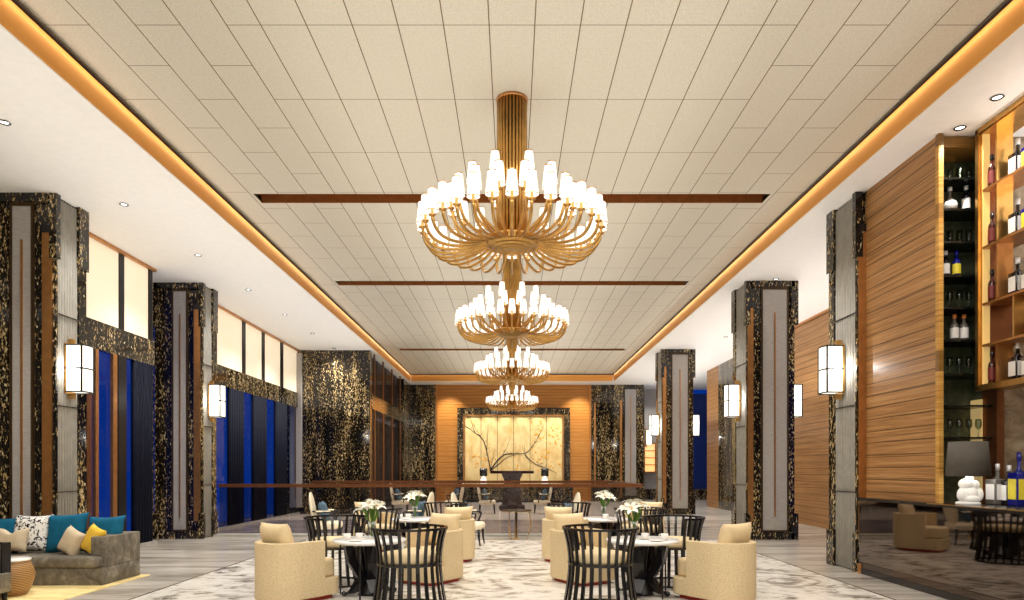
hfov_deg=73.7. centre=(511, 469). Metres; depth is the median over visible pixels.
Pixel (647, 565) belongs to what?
round dining table
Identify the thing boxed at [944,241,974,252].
shelf
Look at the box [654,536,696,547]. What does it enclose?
seat cushion
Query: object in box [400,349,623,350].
trim
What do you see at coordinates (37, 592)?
rug
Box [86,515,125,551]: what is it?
cushion
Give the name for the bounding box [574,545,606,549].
seat cushion
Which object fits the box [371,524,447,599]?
barrel chair
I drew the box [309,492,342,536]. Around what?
chair
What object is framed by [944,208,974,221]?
shelf
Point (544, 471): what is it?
table lamp
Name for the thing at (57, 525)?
cushion
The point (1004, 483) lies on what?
bottle
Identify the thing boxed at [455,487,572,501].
sideboard
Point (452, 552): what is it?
armchair
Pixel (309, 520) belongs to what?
barrel chair
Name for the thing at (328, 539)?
seat cushion
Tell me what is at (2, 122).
recessed light
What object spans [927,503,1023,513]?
countertop
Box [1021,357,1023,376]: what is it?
bottle
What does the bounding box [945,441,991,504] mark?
lamp
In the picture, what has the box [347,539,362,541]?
plate
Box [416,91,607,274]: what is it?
chandelier
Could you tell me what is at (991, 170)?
bottle
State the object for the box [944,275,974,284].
shelf
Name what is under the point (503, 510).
side table
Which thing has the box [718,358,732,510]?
wall
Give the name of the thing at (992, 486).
bottle
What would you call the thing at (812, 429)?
wall
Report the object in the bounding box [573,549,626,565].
seat cushion
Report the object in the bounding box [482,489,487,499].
cushion
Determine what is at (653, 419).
wall sconce
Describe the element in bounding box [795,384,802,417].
wall sconce
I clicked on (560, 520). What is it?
cushion
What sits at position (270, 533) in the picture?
cushion
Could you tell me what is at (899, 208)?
wall
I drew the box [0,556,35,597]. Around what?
drum side table
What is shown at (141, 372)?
drape
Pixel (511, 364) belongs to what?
chandelier
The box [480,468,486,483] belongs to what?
table lamp
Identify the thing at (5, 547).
lounge chair
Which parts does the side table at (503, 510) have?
leg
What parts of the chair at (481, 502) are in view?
seat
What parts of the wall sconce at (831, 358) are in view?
lamp shade, plate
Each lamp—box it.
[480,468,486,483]
[541,468,548,483]
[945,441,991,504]
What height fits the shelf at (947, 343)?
0.025 m
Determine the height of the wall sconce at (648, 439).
1.000 m
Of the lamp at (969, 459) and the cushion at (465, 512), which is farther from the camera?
the cushion at (465, 512)
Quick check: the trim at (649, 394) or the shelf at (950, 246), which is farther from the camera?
the trim at (649, 394)
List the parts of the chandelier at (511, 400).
lamp shade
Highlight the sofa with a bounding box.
[11,531,139,584]
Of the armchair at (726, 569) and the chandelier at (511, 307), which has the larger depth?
the chandelier at (511, 307)
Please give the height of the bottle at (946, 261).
0.360 m
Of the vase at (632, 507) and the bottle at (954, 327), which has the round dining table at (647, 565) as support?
the vase at (632, 507)
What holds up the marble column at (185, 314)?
on the floor
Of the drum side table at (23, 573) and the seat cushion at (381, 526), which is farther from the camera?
the seat cushion at (381, 526)
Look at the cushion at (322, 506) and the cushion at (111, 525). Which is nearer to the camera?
the cushion at (111, 525)
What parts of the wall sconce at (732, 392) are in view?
lamp shade, plate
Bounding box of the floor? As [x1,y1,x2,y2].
[66,500,946,599]
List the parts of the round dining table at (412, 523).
leg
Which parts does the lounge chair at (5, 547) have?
leg, seat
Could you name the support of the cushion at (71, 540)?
on the sofa
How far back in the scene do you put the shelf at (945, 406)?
9.18 m
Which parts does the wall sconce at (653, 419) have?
lamp shade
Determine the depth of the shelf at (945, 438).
9.18 m
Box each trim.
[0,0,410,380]
[11,0,1012,374]
[256,194,766,202]
[290,353,301,506]
[338,281,685,284]
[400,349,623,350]
[411,375,612,380]
[435,385,590,500]
[594,396,630,497]
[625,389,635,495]
[644,389,655,488]
[644,489,706,499]
[795,308,828,327]
[935,133,943,502]
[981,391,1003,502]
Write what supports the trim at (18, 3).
attached to the ceiling at (56, 140)
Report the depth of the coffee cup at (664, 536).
8.87 m
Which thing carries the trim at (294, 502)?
attached to the wall at (336, 384)
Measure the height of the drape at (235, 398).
3.940 m
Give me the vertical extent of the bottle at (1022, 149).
0.475 m
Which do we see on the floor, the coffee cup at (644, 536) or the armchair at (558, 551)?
the armchair at (558, 551)
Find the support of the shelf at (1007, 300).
attached to the rack
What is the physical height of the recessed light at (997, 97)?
0.020 m
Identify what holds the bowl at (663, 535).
on the coffee cup at (664, 536)
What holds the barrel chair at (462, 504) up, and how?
on the floor
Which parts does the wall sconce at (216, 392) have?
plate, lamp shade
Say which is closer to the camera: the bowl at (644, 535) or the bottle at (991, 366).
the bottle at (991, 366)
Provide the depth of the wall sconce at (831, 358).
11.39 m
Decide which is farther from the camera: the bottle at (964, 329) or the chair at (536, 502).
the chair at (536, 502)
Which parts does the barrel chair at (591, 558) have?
rail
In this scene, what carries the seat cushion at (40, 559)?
on the sofa
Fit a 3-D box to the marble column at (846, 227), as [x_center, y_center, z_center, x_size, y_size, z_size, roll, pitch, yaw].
[6.160,-1.420,11.520,1.240,6.140,1.040,0,0,0]
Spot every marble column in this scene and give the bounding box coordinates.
[0,192,88,530]
[153,282,217,538]
[655,349,694,513]
[731,281,797,539]
[826,191,866,571]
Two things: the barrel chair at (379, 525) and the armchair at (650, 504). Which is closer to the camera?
the barrel chair at (379, 525)
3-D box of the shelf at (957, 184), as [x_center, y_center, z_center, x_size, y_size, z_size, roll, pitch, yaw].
[6.110,-3.921,9.390,0.700,0.025,0.420,0,0,0]
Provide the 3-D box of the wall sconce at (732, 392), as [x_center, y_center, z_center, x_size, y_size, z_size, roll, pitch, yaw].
[5.382,-1.690,16.739,0.356,1.000,0.348,0,0,0]
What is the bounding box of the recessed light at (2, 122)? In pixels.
[0,120,10,125]
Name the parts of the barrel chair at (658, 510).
rail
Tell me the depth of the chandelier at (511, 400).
31.74 m
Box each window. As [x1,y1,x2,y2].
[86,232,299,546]
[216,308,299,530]
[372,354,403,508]
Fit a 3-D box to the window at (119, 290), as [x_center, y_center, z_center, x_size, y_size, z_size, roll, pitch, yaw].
[-8.030,-1.420,18.750,0.180,6.140,13.700,0,0,0]
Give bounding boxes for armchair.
[255,522,338,599]
[353,502,394,551]
[397,512,462,585]
[429,506,474,561]
[542,506,587,561]
[550,513,614,585]
[622,502,663,535]
[673,522,756,599]
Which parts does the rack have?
light panel, panel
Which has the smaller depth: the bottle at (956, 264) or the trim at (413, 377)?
the bottle at (956, 264)
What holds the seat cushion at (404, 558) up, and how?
on the barrel chair at (408, 558)
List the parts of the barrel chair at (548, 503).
rail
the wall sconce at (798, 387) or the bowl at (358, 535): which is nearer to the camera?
the bowl at (358, 535)
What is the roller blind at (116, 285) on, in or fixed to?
attached to the window at (119, 290)
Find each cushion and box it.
[0,518,17,551]
[0,528,29,551]
[11,551,102,567]
[14,515,50,550]
[45,512,88,552]
[57,525,85,554]
[80,523,106,553]
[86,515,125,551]
[260,522,293,542]
[312,536,355,547]
[318,501,329,520]
[325,557,333,576]
[354,502,376,522]
[360,524,395,532]
[382,549,435,565]
[395,489,401,500]
[402,545,435,550]
[413,501,425,515]
[428,512,460,542]
[444,506,472,519]
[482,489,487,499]
[541,489,546,500]
[544,506,571,519]
[552,513,585,542]
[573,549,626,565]
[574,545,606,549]
[620,524,657,532]
[636,502,662,522]
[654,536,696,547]
[678,557,685,576]
[717,522,751,542]
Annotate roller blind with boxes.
[86,237,147,338]
[217,308,296,391]
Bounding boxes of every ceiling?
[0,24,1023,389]
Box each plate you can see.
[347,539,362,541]
[649,539,663,541]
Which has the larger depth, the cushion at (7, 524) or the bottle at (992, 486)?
the cushion at (7, 524)
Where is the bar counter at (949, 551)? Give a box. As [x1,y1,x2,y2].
[857,497,1023,599]
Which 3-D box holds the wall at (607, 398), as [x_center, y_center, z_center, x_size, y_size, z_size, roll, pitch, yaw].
[5.525,-1.420,36.125,2.850,6.140,0.350,0,0,0]
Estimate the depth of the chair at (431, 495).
15.24 m
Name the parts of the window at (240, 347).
sill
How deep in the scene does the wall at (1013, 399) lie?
9.20 m
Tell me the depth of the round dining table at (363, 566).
8.91 m
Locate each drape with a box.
[131,360,152,543]
[227,388,243,525]
[251,395,266,520]
[274,401,286,516]
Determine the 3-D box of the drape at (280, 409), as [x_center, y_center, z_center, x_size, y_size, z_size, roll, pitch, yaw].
[-8.050,-0.360,23.750,0.137,3.940,1.115,0,0,0]
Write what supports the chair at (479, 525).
on the floor
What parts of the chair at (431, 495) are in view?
arm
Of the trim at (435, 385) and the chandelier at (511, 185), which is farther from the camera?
the trim at (435, 385)
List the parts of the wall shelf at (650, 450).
light panel, light panel, light panel, light panel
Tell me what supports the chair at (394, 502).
on the floor
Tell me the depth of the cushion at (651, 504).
14.17 m
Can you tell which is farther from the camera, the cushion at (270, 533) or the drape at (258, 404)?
the drape at (258, 404)
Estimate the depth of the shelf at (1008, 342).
8.65 m
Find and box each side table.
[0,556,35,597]
[500,509,531,539]
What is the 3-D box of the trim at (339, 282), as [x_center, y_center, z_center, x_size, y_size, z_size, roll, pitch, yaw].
[0.000,-5.040,17.810,9.200,0.339,0.480,0,0,0]
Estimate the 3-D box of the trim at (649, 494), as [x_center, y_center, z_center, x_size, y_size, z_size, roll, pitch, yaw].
[9.475,1.350,37.925,5.050,0.600,0.150,0,0,0]
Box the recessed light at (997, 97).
[990,95,1004,100]
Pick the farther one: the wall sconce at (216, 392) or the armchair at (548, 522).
the wall sconce at (216, 392)
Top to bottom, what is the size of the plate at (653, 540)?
0.018 m
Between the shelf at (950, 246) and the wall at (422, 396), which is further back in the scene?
the wall at (422, 396)
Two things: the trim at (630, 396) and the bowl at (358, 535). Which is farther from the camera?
the trim at (630, 396)
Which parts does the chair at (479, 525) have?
frame, leg, seat, leg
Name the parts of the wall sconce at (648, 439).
lamp shade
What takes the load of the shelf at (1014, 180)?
attached to the rack
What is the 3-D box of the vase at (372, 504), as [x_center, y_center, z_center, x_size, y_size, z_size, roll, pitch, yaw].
[-1.909,0.650,9.235,0.494,0.530,0.422,0,0,11]
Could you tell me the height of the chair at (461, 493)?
1.161 m
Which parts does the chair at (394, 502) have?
seat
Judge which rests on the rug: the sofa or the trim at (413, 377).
the sofa
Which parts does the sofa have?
arm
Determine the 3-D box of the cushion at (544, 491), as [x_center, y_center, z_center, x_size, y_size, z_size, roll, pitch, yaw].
[1.210,0.930,25.900,0.227,0.461,0.500,0,0,0]
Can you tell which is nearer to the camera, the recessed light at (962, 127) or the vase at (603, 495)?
the recessed light at (962, 127)
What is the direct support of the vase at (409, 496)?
on the round dining table at (412, 523)
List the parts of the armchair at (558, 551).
seat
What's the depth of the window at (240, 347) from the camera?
21.27 m
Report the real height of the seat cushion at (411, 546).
0.230 m
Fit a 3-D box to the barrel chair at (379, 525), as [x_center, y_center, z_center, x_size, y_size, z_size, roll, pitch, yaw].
[-2.432,1.164,12.248,0.919,0.972,0.915,0,0,39]
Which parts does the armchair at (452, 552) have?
seat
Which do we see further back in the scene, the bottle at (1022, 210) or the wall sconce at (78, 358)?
the wall sconce at (78, 358)
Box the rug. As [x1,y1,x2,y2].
[0,574,149,599]
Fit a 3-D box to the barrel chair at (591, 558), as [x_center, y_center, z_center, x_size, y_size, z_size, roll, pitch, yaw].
[1.059,1.164,8.198,0.919,0.972,0.915,0,0,38]
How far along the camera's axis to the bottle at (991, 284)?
8.84 m
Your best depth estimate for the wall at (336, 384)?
25.60 m
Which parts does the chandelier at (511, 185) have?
lamp shade, lamp shade, lamp shade, lamp shade, lamp shade, lamp shade, lamp shade, lamp shade, arm, lamp shade, arm, lamp shade, arm, arm, lamp shade, arm, lamp shade, arm, arm, lamp shade, arm, arm, arm, lamp shade, lamp shade, arm, arm, arm, lamp shade, lamp shade, arm, arm, arm, arm, arm, arm, lamp shade, lamp shade, arm, lamp shade, arm, arm, arm, lamp shade, arm, lamp shade, arm, lamp shade, arm, arm, arm, lamp shade, arm, lamp shade, lamp shade, arm, arm, arm, arm, arm, arm, lamp shade, lamp shade, arm, arm, arm, lamp shade, lamp shade, arm, arm, arm, lamp shade, arm, lamp shade, arm, arm, lamp shade, arm, arm, lamp shade, arm, lamp shade, arm, lamp shade, lamp shade, lamp shade, lamp shade, lamp shade, lamp shade, lamp shade, lamp shade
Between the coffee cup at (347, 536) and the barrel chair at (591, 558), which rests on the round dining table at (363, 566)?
the coffee cup at (347, 536)
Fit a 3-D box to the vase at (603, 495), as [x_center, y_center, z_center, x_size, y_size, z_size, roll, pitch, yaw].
[1.772,0.650,13.085,0.422,0.530,0.494,0,0,-42]
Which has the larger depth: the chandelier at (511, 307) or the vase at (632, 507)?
the chandelier at (511, 307)
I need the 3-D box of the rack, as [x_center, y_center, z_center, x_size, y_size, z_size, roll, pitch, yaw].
[6.340,-2.763,6.020,0.420,3.445,6.040,0,0,0]
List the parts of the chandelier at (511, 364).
lamp shade, lamp shade, lamp shade, lamp shade, arm, lamp shade, lamp shade, lamp shade, lamp shade, lamp shade, lamp shade, lamp shade, lamp shade, arm, lamp shade, lamp shade, lamp shade, lamp shade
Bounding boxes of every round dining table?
[332,535,405,599]
[392,516,430,548]
[583,516,627,549]
[606,535,678,598]
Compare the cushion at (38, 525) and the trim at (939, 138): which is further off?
the cushion at (38, 525)
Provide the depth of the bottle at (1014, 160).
8.53 m
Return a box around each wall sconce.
[64,339,93,398]
[208,381,225,421]
[645,428,651,446]
[649,412,658,438]
[693,415,699,435]
[724,380,740,421]
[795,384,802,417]
[818,340,844,399]
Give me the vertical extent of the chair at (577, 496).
1.161 m
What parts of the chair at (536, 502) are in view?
seat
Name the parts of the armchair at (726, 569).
seat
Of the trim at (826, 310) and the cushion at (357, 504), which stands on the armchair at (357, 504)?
the cushion at (357, 504)
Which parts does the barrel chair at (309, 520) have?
rail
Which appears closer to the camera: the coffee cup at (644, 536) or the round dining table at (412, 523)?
the coffee cup at (644, 536)
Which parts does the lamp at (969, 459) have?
lamp shade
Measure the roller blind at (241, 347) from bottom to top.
1.560 m
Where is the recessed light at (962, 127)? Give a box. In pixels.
[953,125,966,130]
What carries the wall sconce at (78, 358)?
attached to the marble column at (44, 238)
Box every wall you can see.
[153,327,273,523]
[287,350,410,513]
[411,385,434,500]
[437,385,588,500]
[591,385,643,500]
[693,394,706,488]
[707,312,980,527]
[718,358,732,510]
[865,138,956,502]
[1004,137,1023,478]
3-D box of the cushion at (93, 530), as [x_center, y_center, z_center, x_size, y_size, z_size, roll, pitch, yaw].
[-6.078,1.017,9.920,0.440,0.492,0.201,0,0,25]
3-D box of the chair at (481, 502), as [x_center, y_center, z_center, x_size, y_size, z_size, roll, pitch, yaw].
[-0.976,1.072,25.900,0.712,1.161,0.700,0,0,0]
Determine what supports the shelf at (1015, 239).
attached to the rack
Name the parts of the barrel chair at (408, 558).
rail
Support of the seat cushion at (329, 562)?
on the armchair at (285, 569)
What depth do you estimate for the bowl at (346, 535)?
8.88 m
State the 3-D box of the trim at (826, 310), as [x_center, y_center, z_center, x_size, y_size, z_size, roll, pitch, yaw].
[8.820,-4.460,17.800,0.080,0.060,11.600,0,0,0]
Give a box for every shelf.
[644,443,655,472]
[944,177,974,191]
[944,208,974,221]
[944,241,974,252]
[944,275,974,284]
[944,307,974,315]
[944,340,974,346]
[944,374,974,379]
[944,405,992,408]
[944,437,992,439]
[982,165,1023,191]
[982,228,1023,248]
[982,289,1023,305]
[982,334,1023,346]
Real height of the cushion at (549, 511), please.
0.466 m
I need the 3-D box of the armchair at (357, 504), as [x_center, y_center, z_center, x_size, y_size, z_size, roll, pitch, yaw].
[-2.850,1.154,14.089,0.740,0.993,0.970,0,0,-42]
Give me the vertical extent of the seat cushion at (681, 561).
0.230 m
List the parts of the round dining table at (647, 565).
leg, leg, leg, leg, rod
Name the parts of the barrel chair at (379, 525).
rail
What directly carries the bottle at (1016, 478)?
on the bar counter at (949, 551)
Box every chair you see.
[0,542,10,599]
[303,514,366,587]
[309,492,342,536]
[350,507,401,552]
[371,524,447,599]
[390,483,408,513]
[402,492,433,525]
[423,502,467,516]
[444,483,463,506]
[451,492,484,545]
[477,483,495,513]
[533,483,551,513]
[547,502,590,516]
[562,523,638,599]
[573,492,580,512]
[614,507,665,535]
[641,514,704,588]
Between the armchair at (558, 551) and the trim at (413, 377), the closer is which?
the armchair at (558, 551)
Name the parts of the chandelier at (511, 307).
lamp shade, lamp shade, lamp shade, lamp shade, lamp shade, arm, arm, lamp shade, arm, lamp shade, arm, arm, arm, lamp shade, lamp shade, arm, arm, arm, arm, lamp shade, lamp shade, arm, lamp shade, arm, arm, lamp shade, lamp shade, arm, lamp shade, arm, lamp shade, arm, lamp shade, arm, lamp shade, arm, lamp shade, lamp shade, arm, arm, lamp shade, arm, lamp shade, lamp shade, arm, arm, arm, arm, lamp shade, lamp shade, arm, arm, arm, lamp shade, lamp shade, arm, arm, arm, lamp shade, lamp shade, lamp shade, lamp shade, lamp shade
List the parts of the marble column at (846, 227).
fluted panel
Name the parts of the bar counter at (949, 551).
edge trim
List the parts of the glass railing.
handrail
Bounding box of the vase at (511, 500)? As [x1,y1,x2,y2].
[490,471,533,509]
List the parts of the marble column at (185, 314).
inset panel, panel frame, fluted panel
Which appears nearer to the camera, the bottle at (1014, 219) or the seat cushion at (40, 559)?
the bottle at (1014, 219)
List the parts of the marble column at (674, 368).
fluted panel, panel frame, inset panel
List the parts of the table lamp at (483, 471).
lamp shade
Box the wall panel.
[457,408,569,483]
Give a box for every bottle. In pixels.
[944,187,957,207]
[944,251,949,274]
[950,314,958,339]
[952,251,960,274]
[959,314,968,339]
[961,185,970,207]
[985,464,1004,504]
[988,154,994,185]
[988,212,994,243]
[988,269,994,300]
[988,351,994,382]
[1001,465,1011,504]
[1008,138,1020,173]
[1008,198,1020,234]
[1008,257,1020,293]
[1008,342,1023,379]
[1008,452,1023,505]
[1021,147,1023,165]
[1021,208,1023,227]
[1021,271,1023,289]
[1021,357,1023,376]
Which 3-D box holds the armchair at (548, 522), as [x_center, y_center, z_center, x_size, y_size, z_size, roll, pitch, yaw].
[0.978,1.154,12.563,0.740,0.993,0.970,0,0,32]
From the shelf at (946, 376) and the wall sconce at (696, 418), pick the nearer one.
the shelf at (946, 376)
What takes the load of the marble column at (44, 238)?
on the floor
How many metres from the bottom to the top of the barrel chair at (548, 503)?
0.972 m
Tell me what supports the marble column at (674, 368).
on the floor
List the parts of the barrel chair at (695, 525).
rail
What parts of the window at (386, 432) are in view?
post, post, post, post, post, post, post, post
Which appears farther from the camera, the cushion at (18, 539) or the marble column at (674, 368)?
the marble column at (674, 368)
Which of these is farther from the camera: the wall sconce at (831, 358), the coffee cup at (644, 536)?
the wall sconce at (831, 358)
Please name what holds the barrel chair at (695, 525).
on the floor
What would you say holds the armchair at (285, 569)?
on the floor
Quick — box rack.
[975,96,1023,390]
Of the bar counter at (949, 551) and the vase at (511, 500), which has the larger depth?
the vase at (511, 500)
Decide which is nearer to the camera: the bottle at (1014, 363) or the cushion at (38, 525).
the bottle at (1014, 363)
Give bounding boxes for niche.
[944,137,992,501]
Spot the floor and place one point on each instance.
(209, 568)
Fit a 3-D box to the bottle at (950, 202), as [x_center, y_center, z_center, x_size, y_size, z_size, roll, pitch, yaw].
[5.977,-3.686,9.319,0.176,0.340,0.174,0,0,0]
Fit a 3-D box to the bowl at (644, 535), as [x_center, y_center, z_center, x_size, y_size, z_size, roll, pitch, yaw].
[1.750,0.867,8.990,0.100,0.073,0.098,0,0,-29]
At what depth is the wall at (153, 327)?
16.42 m
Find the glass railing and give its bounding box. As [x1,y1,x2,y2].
[213,481,642,536]
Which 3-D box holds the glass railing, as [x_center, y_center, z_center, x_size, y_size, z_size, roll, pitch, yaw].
[-2.020,1.000,19.775,10.760,1.300,5.750,0,0,0]
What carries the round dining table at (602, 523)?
on the floor
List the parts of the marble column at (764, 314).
fluted panel, panel frame, inset panel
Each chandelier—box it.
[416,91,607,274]
[455,255,568,346]
[473,339,550,385]
[486,381,537,410]
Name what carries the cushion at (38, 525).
on the sofa
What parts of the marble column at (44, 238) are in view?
inset panel, panel frame, fluted panel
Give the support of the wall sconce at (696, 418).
attached to the marble column at (674, 368)
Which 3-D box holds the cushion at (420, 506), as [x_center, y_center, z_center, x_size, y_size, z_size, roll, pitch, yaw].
[-2.101,0.930,15.492,0.227,0.461,0.500,0,0,8]
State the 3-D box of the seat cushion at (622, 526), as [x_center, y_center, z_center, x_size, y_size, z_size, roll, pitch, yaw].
[2.290,1.038,12.250,0.699,0.125,0.704,0,0,-37]
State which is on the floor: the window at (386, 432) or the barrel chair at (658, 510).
the barrel chair at (658, 510)
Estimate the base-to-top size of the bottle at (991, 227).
0.420 m
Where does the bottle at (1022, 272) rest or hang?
on the rack
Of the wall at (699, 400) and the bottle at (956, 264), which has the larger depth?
the wall at (699, 400)
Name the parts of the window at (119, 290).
post, post, post, post, sill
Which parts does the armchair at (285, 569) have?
seat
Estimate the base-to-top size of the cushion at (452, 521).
0.466 m
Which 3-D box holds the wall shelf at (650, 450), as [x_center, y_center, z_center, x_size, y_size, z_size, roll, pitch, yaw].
[7.625,-0.675,37.800,0.650,1.650,0.160,0,0,0]
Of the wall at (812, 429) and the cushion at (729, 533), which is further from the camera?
the wall at (812, 429)
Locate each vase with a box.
[353,499,385,535]
[402,490,426,516]
[490,471,533,509]
[594,490,615,513]
[616,499,650,527]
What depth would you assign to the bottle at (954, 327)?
9.28 m
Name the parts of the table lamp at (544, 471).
lamp shade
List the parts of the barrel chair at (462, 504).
rail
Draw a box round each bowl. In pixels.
[343,533,350,538]
[355,533,362,538]
[641,533,648,538]
[661,533,667,538]
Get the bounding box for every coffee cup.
[342,533,352,539]
[353,533,364,538]
[639,533,650,539]
[659,533,669,539]
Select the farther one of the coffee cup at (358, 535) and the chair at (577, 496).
the chair at (577, 496)
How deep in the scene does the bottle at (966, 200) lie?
9.29 m
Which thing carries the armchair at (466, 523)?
on the floor
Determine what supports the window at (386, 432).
in the wall at (336, 384)
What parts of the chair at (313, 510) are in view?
frame, arm, arm, seat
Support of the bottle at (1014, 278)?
on the rack
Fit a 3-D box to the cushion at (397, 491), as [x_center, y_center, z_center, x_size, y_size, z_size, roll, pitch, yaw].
[-4.310,0.930,25.895,0.227,0.461,0.500,0,0,-5]
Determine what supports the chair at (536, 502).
on the floor
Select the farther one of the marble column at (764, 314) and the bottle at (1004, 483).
the marble column at (764, 314)
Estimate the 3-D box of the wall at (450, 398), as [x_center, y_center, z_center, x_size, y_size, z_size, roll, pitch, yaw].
[0.075,-1.420,36.150,8.050,6.140,0.300,0,0,0]

